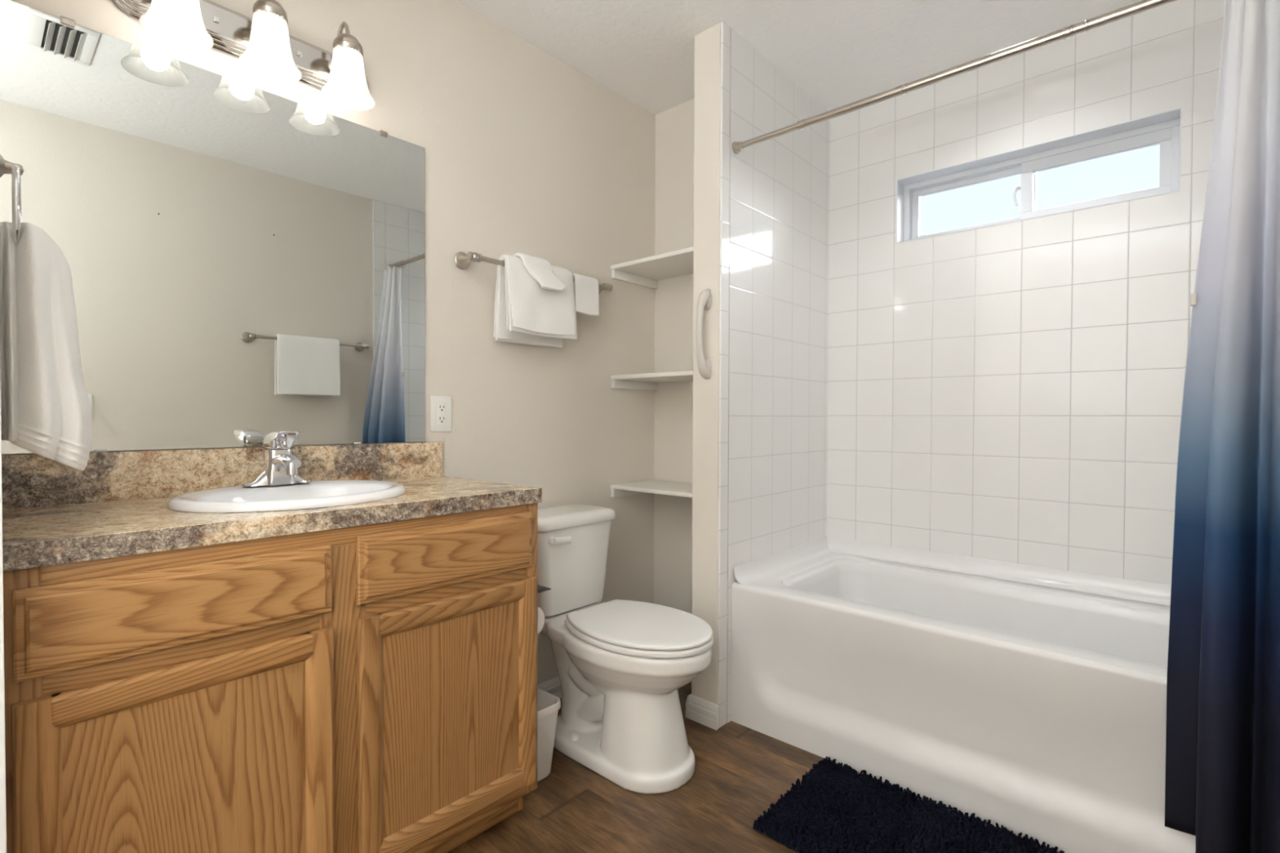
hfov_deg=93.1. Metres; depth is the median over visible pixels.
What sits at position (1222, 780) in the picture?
shower curtain
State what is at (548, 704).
trash can
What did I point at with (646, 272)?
wall shelf
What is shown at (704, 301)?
handle
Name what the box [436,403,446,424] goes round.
receptacle
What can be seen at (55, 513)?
countertop
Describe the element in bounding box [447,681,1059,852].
floor
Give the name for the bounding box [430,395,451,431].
wall outlet
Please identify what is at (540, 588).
paper holder
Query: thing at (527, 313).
hand towel
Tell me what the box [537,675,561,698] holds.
baseboard
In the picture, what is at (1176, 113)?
trim
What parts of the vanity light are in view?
lamp shade, bulb, mounting knob, lamp shade, bulb, mounting knob, arm, bulb, lamp shade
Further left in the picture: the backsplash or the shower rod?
the backsplash
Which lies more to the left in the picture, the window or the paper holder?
the paper holder
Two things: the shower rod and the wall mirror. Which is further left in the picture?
the wall mirror
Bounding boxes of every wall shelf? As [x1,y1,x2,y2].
[609,479,692,497]
[610,246,693,288]
[610,370,693,390]
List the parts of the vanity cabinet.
drawer, frame rail, rail, panel, frame rail, drawer, frame rail, rail, panel, rail, frame rail, panel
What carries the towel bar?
attached to the wall at (526, 153)
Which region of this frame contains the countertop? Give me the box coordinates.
[1,441,542,571]
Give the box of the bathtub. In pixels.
[731,537,1195,852]
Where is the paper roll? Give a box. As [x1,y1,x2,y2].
[537,607,544,635]
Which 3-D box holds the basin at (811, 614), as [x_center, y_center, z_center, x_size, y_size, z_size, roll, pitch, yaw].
[1.116,0.752,1.976,1.424,0.378,0.754,1,1,42]
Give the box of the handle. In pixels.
[696,288,711,378]
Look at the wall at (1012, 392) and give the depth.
2.21 m
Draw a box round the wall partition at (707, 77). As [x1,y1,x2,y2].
[691,22,720,704]
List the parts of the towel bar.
post, rail, post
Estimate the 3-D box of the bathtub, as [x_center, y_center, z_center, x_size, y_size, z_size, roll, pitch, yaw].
[1.112,0.783,1.972,1.424,0.549,0.765,1,1,42]
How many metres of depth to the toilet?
1.86 m
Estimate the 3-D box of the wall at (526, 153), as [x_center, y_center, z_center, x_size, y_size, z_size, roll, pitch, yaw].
[-0.934,-0.166,1.712,0.100,2.442,4.196,1,1,42]
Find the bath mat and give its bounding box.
[752,755,1064,852]
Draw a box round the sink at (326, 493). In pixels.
[167,480,405,512]
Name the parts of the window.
sash, sash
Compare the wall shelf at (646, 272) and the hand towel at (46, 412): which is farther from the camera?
the wall shelf at (646, 272)
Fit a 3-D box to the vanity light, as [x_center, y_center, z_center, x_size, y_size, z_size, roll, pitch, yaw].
[-0.921,-0.979,1.496,0.186,0.213,0.579,1,1,42]
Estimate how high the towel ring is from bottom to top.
0.187 m
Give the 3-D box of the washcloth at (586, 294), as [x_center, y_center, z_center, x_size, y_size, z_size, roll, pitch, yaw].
[-0.217,-0.500,2.317,0.060,0.150,0.120,1,1,42]
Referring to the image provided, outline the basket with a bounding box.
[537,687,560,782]
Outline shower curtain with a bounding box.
[1164,0,1279,852]
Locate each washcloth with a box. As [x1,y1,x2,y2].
[513,253,565,291]
[572,273,599,315]
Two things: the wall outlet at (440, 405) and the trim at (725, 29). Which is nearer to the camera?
the wall outlet at (440, 405)
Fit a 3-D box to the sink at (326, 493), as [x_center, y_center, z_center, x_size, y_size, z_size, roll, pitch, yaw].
[-0.794,0.219,1.409,0.408,0.146,0.482,1,1,42]
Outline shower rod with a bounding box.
[732,0,1177,154]
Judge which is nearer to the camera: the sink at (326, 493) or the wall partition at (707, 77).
the sink at (326, 493)
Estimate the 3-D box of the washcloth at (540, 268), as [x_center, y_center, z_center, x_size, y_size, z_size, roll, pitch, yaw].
[-0.366,-0.536,2.136,0.150,0.122,0.162,1,1,42]
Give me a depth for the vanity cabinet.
1.16 m
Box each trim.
[0,364,6,852]
[717,22,730,728]
[896,107,1182,243]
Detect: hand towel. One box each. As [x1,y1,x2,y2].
[0,221,92,471]
[493,254,577,347]
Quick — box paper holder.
[537,584,551,593]
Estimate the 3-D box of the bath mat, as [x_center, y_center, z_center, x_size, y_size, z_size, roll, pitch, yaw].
[0.671,1.049,1.540,0.640,0.027,0.438,1,1,42]
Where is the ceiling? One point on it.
(841, 53)
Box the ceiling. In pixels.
[454,0,1142,115]
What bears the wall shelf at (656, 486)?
attached to the wall niche
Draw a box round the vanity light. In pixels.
[112,0,375,111]
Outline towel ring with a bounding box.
[0,154,23,247]
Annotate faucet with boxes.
[240,431,311,486]
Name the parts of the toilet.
flush lever, tank, tank lid, bowl, seat, seat lid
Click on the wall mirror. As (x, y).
(246, 263)
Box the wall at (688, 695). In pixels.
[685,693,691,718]
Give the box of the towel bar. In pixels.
[454,251,613,293]
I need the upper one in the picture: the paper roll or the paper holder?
the paper holder
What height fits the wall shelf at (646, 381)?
0.053 m
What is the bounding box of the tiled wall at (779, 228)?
[726,27,830,723]
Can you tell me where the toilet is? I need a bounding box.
[537,503,713,793]
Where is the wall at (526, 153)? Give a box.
[5,0,655,684]
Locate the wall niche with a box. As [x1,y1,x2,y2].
[653,98,693,613]
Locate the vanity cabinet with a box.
[3,502,537,852]
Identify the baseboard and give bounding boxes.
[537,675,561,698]
[688,694,719,730]
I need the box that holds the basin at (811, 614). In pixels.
[733,551,1170,676]
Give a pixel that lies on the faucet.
(280, 466)
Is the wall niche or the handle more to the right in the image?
the handle
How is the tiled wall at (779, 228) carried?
attached to the wall partition at (707, 77)
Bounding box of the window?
[903,118,1180,240]
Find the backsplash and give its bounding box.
[1,441,442,509]
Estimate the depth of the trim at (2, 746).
0.82 m
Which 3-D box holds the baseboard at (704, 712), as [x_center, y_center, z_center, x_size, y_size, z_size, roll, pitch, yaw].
[0.225,1.011,2.148,0.121,0.083,0.014,1,1,42]
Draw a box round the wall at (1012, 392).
[826,0,1225,585]
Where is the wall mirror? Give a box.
[0,0,425,454]

